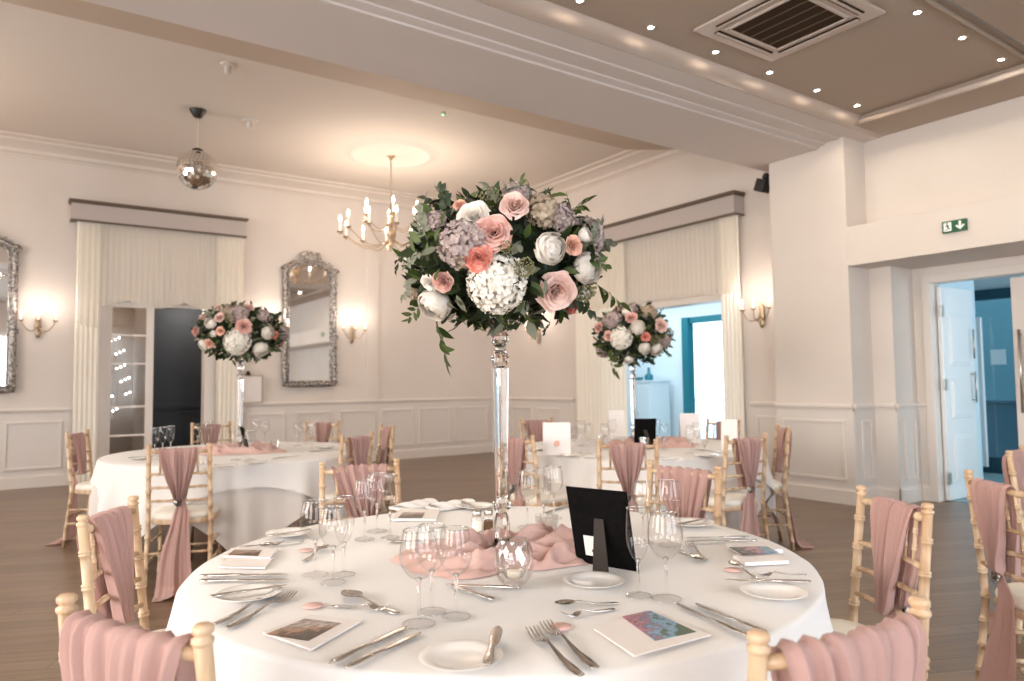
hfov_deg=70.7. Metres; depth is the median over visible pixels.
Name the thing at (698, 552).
fork
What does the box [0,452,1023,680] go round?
floor
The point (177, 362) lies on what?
glass door
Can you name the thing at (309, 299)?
wall mirror
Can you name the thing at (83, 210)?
pelmet
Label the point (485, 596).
butter knife
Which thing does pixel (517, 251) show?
flower arrangement
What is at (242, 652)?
tablecloth
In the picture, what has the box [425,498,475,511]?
folded napkin
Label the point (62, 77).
ceiling
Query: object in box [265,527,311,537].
plate
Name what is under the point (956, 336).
door
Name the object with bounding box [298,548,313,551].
disc
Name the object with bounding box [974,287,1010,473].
window
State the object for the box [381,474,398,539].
champagne flute
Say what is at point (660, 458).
plate
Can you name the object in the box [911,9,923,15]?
recessed light
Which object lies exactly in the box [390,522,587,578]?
table runner
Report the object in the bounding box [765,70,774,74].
recessed light
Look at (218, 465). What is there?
plate
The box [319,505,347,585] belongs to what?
wine glass
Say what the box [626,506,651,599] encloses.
champagne flute
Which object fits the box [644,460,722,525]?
chair
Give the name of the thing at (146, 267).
valance
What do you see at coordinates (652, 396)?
storage cabinet
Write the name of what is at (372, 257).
trim
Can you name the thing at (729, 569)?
disc
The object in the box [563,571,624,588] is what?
plate
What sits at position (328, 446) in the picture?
plate
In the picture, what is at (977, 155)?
wall
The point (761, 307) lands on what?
wall sconce
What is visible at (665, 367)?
wall
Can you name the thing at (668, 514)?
wine glass
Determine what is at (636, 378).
bowl
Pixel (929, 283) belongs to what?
door frame
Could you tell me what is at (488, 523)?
pepper shaker
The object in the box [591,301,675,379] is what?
flower arrangement
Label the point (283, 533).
butter knife
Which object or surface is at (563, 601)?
spoon
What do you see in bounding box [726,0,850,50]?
grille
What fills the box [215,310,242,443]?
curtain
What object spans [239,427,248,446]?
card holder
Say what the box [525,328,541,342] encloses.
wall sconce
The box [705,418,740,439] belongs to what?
chair
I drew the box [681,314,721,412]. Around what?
window
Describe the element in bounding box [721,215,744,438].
curtain
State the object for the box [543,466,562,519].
wine glass
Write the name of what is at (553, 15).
trim
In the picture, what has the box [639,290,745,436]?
trim
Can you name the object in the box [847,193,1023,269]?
lintel
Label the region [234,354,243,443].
crystal vase
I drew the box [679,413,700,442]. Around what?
menu card
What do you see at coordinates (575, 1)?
recessed light
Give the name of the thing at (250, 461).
plate
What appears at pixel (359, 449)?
chair
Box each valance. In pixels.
[77,221,243,327]
[571,215,738,314]
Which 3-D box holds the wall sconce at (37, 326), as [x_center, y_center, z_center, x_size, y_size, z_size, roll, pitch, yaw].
[-6.187,-0.216,9.432,0.450,0.360,0.216,2,-4,-35]
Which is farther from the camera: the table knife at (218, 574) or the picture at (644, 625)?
the table knife at (218, 574)
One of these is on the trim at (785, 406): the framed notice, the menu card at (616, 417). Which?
the framed notice
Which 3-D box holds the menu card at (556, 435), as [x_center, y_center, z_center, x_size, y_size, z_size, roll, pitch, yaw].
[0.325,0.713,5.243,0.200,0.235,0.070,-1,-3,6]
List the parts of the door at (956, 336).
pull handle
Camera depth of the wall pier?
7.76 m
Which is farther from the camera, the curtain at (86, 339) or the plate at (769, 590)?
the curtain at (86, 339)
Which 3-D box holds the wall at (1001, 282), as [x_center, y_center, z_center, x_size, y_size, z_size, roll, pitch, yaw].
[6.296,0.270,7.698,2.880,2.800,5.100,2,-4,-35]
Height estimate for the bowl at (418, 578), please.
0.110 m
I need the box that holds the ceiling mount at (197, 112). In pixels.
[189,107,206,118]
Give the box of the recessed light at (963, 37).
[956,35,967,40]
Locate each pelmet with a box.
[68,198,248,238]
[603,190,745,244]
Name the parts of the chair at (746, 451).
post, seat frame, rail, rail, rail, rail, sash, post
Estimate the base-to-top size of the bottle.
0.230 m
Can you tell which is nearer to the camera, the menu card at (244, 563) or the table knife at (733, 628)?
the table knife at (733, 628)
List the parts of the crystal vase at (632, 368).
cut knob, cut knob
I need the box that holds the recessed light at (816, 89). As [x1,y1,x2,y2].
[812,88,821,91]
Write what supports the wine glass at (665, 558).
on the tablecloth at (242, 652)
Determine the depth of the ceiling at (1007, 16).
6.55 m
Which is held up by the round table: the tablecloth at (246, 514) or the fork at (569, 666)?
the tablecloth at (246, 514)
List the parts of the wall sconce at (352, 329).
plate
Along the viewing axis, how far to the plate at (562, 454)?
5.15 m
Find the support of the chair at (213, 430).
on the floor
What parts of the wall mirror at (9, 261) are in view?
mirror pane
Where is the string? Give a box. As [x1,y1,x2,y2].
[111,337,129,411]
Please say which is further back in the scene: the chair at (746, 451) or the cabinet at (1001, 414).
the cabinet at (1001, 414)
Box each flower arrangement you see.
[190,300,289,365]
[391,173,631,375]
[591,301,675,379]
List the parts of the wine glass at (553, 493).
stem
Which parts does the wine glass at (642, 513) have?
stem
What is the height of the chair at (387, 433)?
0.936 m
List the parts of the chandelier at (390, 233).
arm, arm, arm, arm, arm, arm, arm, stem, chain, arm, arm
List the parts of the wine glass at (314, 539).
stem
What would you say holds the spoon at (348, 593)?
on the tablecloth at (242, 652)
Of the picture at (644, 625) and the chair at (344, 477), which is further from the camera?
the chair at (344, 477)
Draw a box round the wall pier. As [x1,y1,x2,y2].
[769,137,873,403]
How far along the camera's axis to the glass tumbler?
2.38 m
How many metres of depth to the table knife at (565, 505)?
2.98 m
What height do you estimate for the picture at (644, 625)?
0.001 m
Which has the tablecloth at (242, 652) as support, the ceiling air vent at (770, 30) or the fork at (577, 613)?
the fork at (577, 613)
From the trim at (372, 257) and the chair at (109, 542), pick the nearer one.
the chair at (109, 542)
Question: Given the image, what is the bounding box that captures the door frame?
[921,264,1023,501]
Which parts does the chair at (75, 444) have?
post, seat frame, post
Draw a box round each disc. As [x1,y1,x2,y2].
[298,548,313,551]
[302,602,323,608]
[551,622,571,630]
[724,567,741,571]
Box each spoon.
[258,540,302,545]
[302,544,329,561]
[341,590,399,613]
[555,599,617,604]
[679,549,701,558]
[728,560,759,577]
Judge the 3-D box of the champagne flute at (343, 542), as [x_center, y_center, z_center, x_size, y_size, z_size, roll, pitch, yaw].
[-0.470,0.546,2.021,0.064,0.216,0.064,0,-3,-12]
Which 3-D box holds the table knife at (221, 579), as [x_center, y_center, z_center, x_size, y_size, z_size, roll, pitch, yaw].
[-0.726,0.650,1.960,0.240,0.008,0.022,-1,-3,-1]
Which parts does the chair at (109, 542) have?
post, sash, rail, rail, rail, post, rail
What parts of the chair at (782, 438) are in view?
seat frame, post, post, sash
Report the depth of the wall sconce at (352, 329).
11.95 m
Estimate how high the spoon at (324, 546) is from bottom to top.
0.014 m
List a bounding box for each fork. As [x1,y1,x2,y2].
[213,587,283,624]
[224,590,296,627]
[240,540,283,546]
[331,603,390,610]
[526,625,584,676]
[539,619,599,668]
[561,608,614,617]
[684,540,707,559]
[753,571,806,576]
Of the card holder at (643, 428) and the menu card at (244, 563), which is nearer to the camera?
the menu card at (244, 563)
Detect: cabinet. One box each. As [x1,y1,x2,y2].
[627,380,670,436]
[986,399,1018,456]
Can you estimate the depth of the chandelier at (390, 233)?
10.13 m
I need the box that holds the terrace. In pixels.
[701,427,712,438]
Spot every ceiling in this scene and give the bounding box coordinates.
[0,1,626,200]
[545,0,1023,115]
[854,0,1023,135]
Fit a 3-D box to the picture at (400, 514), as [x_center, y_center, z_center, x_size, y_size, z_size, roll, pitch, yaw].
[-0.396,0.694,2.870,0.094,0.001,0.123,-1,-3,1]
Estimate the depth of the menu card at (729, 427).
5.46 m
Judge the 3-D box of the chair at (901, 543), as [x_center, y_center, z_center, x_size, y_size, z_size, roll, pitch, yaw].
[1.081,0.953,2.253,0.605,0.936,0.424,0,-3,-4]
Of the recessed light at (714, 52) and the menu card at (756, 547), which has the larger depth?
the recessed light at (714, 52)
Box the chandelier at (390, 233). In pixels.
[337,155,417,251]
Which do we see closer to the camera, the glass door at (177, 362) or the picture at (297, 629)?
the picture at (297, 629)
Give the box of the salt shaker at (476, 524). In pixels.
[472,509,482,531]
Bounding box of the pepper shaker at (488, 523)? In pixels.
[484,508,493,530]
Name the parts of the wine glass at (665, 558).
stem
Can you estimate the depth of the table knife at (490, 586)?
1.87 m
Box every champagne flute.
[333,495,355,577]
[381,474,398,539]
[535,468,550,522]
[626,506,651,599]
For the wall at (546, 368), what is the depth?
9.85 m
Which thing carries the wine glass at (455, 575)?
on the tablecloth at (242, 652)
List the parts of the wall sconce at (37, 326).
arm, plate, arm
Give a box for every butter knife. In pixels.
[210,584,286,597]
[270,529,309,535]
[452,585,494,599]
[461,500,478,508]
[482,626,502,665]
[677,518,706,525]
[725,578,810,582]
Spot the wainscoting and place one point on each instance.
(816, 448)
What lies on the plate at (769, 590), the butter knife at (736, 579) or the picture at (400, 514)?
the butter knife at (736, 579)
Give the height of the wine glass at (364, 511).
0.199 m
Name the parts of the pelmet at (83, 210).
moulding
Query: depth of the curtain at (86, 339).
9.72 m
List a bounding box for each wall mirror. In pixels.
[0,237,22,393]
[281,251,339,386]
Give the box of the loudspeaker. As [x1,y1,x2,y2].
[753,173,769,193]
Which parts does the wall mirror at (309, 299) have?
mirror pane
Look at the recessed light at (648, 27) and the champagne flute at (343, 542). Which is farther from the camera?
the recessed light at (648, 27)
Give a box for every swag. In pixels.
[196,441,286,454]
[604,435,699,447]
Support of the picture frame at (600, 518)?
on the tablecloth at (242, 652)
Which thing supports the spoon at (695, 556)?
on the tablecloth at (242, 652)
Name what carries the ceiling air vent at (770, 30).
attached to the ceiling at (896, 56)
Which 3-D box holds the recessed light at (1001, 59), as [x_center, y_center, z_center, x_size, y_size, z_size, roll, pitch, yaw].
[4.048,-2.324,5.975,0.080,0.007,0.080,2,-4,-35]
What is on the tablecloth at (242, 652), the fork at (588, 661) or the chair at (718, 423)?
the fork at (588, 661)
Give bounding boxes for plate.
[129,456,151,459]
[212,464,237,467]
[215,583,282,601]
[244,460,267,463]
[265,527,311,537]
[315,445,333,447]
[419,639,502,670]
[457,502,491,509]
[559,453,580,456]
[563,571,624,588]
[579,455,596,458]
[659,457,679,460]
[670,517,714,526]
[695,453,717,456]
[740,581,808,599]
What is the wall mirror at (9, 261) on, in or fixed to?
attached to the wall at (35, 209)
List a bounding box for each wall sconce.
[18,310,57,337]
[342,321,366,342]
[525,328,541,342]
[740,297,771,327]
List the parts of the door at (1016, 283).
pull handle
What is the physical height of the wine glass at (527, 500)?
0.206 m
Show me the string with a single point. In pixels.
(118, 337)
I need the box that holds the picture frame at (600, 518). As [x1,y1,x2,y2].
[566,486,636,571]
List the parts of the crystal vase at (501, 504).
cut knob, cut knob, cut knob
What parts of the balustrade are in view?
rail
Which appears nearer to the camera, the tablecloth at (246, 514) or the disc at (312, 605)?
the disc at (312, 605)
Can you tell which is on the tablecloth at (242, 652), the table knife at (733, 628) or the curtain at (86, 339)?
the table knife at (733, 628)
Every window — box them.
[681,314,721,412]
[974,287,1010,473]
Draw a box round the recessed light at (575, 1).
[574,0,585,3]
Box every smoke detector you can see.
[220,61,235,75]
[242,117,257,128]
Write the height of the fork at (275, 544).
0.014 m
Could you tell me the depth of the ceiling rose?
10.13 m
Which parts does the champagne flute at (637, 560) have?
stem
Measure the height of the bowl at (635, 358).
0.085 m
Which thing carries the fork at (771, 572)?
on the tablecloth at (242, 652)
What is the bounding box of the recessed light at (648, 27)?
[645,25,655,29]
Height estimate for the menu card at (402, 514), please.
0.009 m
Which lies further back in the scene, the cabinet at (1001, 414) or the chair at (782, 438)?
the cabinet at (1001, 414)
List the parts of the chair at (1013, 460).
post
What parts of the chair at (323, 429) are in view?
post, sash, rail, post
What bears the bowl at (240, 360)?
on the crystal vase at (240, 383)
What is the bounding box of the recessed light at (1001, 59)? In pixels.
[996,57,1006,61]
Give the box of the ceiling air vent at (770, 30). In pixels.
[693,0,885,61]
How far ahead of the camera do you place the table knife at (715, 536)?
2.42 m
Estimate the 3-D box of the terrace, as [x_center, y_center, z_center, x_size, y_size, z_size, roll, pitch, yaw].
[6.114,2.099,13.849,6.100,0.100,16.000,2,-4,-35]
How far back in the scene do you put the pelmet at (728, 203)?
9.55 m
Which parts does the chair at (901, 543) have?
post, rail, rail, rail, rail, sash, post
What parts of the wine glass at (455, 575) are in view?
stem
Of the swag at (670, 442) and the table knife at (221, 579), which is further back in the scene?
the swag at (670, 442)
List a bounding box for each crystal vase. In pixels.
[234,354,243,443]
[485,311,510,548]
[625,355,638,438]
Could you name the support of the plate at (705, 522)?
on the tablecloth at (242, 652)
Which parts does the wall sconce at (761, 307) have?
arm, arm, plate, arm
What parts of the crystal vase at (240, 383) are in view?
cut knob, cut knob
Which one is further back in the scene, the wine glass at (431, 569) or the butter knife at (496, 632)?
the wine glass at (431, 569)
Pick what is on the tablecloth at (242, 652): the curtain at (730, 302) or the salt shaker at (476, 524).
the salt shaker at (476, 524)
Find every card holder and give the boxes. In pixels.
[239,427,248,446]
[634,418,655,448]
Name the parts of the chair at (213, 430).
post, rail, sash, rail, post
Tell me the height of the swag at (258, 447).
0.077 m
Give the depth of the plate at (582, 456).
5.01 m
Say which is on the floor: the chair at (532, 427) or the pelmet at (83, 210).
the chair at (532, 427)
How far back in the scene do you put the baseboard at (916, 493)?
8.06 m
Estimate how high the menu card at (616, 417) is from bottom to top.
0.250 m
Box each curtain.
[72,221,99,483]
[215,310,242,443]
[575,305,627,438]
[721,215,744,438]
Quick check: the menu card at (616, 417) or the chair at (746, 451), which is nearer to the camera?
the chair at (746, 451)
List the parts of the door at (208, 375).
head rail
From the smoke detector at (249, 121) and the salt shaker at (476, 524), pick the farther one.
the smoke detector at (249, 121)
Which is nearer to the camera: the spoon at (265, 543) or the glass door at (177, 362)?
the spoon at (265, 543)
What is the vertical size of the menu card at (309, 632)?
0.005 m
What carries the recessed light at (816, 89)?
in the ceiling at (896, 56)
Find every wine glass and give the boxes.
[299,498,330,578]
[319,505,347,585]
[353,479,375,540]
[365,472,388,532]
[399,526,437,628]
[415,522,447,615]
[439,525,471,621]
[516,469,538,528]
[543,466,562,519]
[631,480,653,544]
[647,511,682,602]
[655,479,681,546]
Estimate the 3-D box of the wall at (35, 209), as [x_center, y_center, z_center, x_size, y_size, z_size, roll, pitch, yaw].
[-5.059,-0.365,10.463,11.560,4.650,0.150,2,-4,-35]
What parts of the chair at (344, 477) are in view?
post, rail, sash, rail, rail, post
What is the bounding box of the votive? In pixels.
[493,536,532,585]
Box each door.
[97,300,215,459]
[109,307,201,454]
[936,287,979,500]
[1010,276,1023,448]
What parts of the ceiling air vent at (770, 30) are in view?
filter panel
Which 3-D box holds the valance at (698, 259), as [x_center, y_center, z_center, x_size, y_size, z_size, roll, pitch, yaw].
[1.855,-0.998,10.180,0.008,1.000,3.210,2,-4,-35]
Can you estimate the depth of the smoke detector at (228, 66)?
7.28 m
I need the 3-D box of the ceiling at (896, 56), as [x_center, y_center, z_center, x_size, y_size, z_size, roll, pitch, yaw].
[-0.632,-2.492,3.478,11.100,0.150,1.586,2,-4,-35]
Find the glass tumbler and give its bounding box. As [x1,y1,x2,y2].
[535,513,558,527]
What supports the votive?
on the tablecloth at (242, 652)
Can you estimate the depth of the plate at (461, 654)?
1.39 m
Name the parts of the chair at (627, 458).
post, rail, sash, rail, rail, rail, post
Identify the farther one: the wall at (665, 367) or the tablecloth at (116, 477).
the wall at (665, 367)
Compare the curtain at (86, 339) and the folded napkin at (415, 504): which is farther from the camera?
the curtain at (86, 339)
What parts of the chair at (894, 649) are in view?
post, rail, sash, post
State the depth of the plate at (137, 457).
5.28 m
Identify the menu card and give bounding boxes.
[219,557,273,568]
[222,548,277,558]
[263,614,361,650]
[392,509,439,520]
[543,422,570,455]
[594,610,710,656]
[609,410,624,435]
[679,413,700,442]
[721,419,737,449]
[726,542,782,554]
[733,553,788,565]
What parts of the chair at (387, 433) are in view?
post, sash, post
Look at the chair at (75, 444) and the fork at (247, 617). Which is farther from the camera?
the chair at (75, 444)
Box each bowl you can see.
[234,354,243,364]
[399,532,437,580]
[415,528,447,569]
[625,355,638,365]
[630,377,643,380]
[647,517,682,558]
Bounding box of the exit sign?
[942,218,967,233]
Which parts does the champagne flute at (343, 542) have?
stem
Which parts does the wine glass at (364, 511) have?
stem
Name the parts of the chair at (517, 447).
sash, rail, rail, post, seat frame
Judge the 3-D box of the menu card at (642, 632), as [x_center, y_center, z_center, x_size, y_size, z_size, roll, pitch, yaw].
[0.275,0.615,1.526,0.220,0.004,0.199,2,-4,-35]
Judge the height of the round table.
0.757 m
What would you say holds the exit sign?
attached to the lintel
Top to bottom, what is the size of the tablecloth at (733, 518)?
0.749 m
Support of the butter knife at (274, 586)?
on the plate at (250, 596)
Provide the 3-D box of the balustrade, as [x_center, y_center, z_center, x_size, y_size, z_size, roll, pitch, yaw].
[5.580,1.655,14.727,0.100,0.900,8.060,2,-4,-35]
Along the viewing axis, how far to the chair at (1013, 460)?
3.59 m
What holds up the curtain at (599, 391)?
hanging from the pelmet at (728, 203)
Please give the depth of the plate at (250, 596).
1.82 m
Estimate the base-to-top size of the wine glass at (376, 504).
0.206 m
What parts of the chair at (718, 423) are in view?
post, sash, post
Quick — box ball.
[175,107,217,189]
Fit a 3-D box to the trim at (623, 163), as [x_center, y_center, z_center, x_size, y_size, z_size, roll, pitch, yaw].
[-3.362,-2.655,7.970,11.410,0.204,6.120,2,-4,-35]
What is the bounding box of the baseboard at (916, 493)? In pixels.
[0,443,930,505]
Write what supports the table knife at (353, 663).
on the tablecloth at (242, 652)
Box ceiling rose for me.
[342,138,438,167]
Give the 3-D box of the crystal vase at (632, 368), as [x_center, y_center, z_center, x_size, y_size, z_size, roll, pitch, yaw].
[1.003,0.494,5.965,0.156,0.742,0.156,2,-4,-35]
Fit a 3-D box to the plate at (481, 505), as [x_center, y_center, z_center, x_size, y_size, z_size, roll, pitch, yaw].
[-0.152,0.701,3.055,0.160,0.012,0.160,2,-4,-35]
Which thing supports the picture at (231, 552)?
on the menu card at (260, 553)
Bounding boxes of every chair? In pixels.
[48,429,92,547]
[55,592,215,680]
[76,495,165,631]
[143,443,222,601]
[190,421,231,444]
[294,432,373,526]
[304,420,340,508]
[318,458,401,523]
[334,424,394,517]
[506,435,567,506]
[519,417,552,441]
[596,439,660,514]
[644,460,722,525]
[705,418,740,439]
[707,433,769,540]
[746,595,931,680]
[757,424,813,550]
[830,485,934,680]
[964,469,1023,680]
[988,445,1023,643]
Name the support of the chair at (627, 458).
on the floor
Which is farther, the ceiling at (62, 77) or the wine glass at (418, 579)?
the ceiling at (62, 77)
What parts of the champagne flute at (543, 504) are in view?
stem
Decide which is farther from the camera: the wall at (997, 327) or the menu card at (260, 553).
the wall at (997, 327)
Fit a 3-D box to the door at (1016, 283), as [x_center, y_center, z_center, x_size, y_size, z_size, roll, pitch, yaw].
[5.090,0.491,6.695,0.126,2.248,0.731,2,-4,-36]
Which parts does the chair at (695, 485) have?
post, rail, rail, sash, post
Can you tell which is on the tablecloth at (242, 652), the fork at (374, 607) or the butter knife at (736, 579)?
the fork at (374, 607)
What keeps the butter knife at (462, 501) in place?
on the plate at (481, 505)
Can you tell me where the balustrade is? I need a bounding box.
[695,398,723,437]
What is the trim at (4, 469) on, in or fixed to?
attached to the wainscoting
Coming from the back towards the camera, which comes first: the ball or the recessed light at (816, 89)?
the ball
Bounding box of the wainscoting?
[0,401,929,500]
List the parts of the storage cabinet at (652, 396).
door, door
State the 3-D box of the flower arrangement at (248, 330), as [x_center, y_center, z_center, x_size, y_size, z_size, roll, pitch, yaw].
[-2.221,-0.059,5.911,0.740,0.547,0.717,-1,-3,3]
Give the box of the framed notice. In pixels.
[243,371,262,402]
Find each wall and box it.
[0,154,491,433]
[492,153,775,438]
[626,280,982,477]
[864,96,1023,403]
[937,275,1023,290]
[975,298,1015,398]
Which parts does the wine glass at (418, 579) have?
stem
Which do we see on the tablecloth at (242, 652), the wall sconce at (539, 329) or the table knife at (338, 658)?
the table knife at (338, 658)
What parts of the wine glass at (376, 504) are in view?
stem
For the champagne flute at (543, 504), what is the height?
0.216 m
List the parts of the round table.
leg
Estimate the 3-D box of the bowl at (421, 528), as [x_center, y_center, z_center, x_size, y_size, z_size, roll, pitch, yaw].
[-0.188,0.487,1.688,0.077,0.106,0.077,-2,-3,19]
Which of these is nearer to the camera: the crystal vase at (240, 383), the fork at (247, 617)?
the fork at (247, 617)
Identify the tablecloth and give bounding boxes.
[88,485,314,550]
[90,442,349,536]
[166,506,833,680]
[509,437,776,523]
[520,475,770,530]
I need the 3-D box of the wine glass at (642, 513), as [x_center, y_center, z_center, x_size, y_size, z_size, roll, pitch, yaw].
[0.429,0.564,2.373,0.077,0.199,0.077,-3,-4,38]
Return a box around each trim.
[0,0,673,149]
[0,130,688,210]
[0,397,926,414]
[2,406,918,481]
[153,402,200,447]
[366,204,378,399]
[475,0,882,137]
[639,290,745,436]
[859,0,1023,123]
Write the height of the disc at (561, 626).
0.002 m
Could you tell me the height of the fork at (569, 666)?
0.014 m
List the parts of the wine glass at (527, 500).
stem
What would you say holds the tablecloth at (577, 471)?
on the tablecloth at (733, 518)
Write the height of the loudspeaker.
0.232 m
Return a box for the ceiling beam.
[82,0,877,171]
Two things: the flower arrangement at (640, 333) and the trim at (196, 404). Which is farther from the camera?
the trim at (196, 404)
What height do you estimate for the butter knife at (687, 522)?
0.008 m
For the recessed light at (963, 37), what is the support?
in the ceiling at (896, 56)
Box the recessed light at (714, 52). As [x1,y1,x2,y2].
[710,49,720,54]
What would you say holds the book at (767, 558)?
on the tablecloth at (242, 652)
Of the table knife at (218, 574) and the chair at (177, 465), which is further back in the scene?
the chair at (177, 465)
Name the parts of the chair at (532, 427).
post, sash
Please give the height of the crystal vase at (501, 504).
0.788 m
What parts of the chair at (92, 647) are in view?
post, sash, rail, post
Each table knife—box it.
[199,573,287,576]
[199,578,287,581]
[328,626,406,663]
[343,632,420,668]
[388,539,439,542]
[446,584,519,588]
[540,504,567,515]
[676,603,746,635]
[685,536,748,537]
[686,539,757,541]
[695,603,766,630]
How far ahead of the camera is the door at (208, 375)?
10.20 m
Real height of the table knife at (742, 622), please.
0.008 m
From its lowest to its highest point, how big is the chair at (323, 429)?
0.936 m
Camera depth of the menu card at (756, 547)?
2.21 m
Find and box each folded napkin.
[389,498,437,510]
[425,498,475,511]
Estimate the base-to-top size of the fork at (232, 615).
0.014 m
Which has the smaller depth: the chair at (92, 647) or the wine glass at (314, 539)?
the chair at (92, 647)
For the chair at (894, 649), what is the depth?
1.09 m
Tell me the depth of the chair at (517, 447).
5.05 m
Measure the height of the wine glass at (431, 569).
0.199 m
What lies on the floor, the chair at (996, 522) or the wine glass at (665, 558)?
the chair at (996, 522)
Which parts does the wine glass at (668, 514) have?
stem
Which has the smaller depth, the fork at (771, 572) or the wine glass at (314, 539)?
the fork at (771, 572)
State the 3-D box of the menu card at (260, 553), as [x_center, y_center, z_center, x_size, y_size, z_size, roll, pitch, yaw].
[-0.818,0.664,2.258,0.176,0.005,0.131,-1,-3,3]
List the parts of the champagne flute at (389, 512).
stem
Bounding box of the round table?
[189,524,289,561]
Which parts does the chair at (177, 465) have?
post, leg, sash, rail, rail, rail, rail, seat frame, post, leg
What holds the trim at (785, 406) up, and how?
attached to the wainscoting
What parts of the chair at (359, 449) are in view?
post, rail, rail, sash, post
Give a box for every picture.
[228,550,261,555]
[266,619,340,640]
[398,512,424,517]
[622,611,695,640]
[729,546,778,554]
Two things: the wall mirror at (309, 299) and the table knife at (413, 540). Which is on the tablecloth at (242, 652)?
the table knife at (413, 540)
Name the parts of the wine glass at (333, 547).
stem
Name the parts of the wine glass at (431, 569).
stem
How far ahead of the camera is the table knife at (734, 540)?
2.36 m
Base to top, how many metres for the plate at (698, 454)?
0.012 m
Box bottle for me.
[645,368,652,379]
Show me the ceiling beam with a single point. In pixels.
(473, 49)
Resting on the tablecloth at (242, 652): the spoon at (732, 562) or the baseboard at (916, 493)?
the spoon at (732, 562)
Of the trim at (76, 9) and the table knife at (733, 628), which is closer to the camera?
the table knife at (733, 628)
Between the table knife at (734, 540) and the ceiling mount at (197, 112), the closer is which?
the table knife at (734, 540)
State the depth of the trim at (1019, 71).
6.24 m

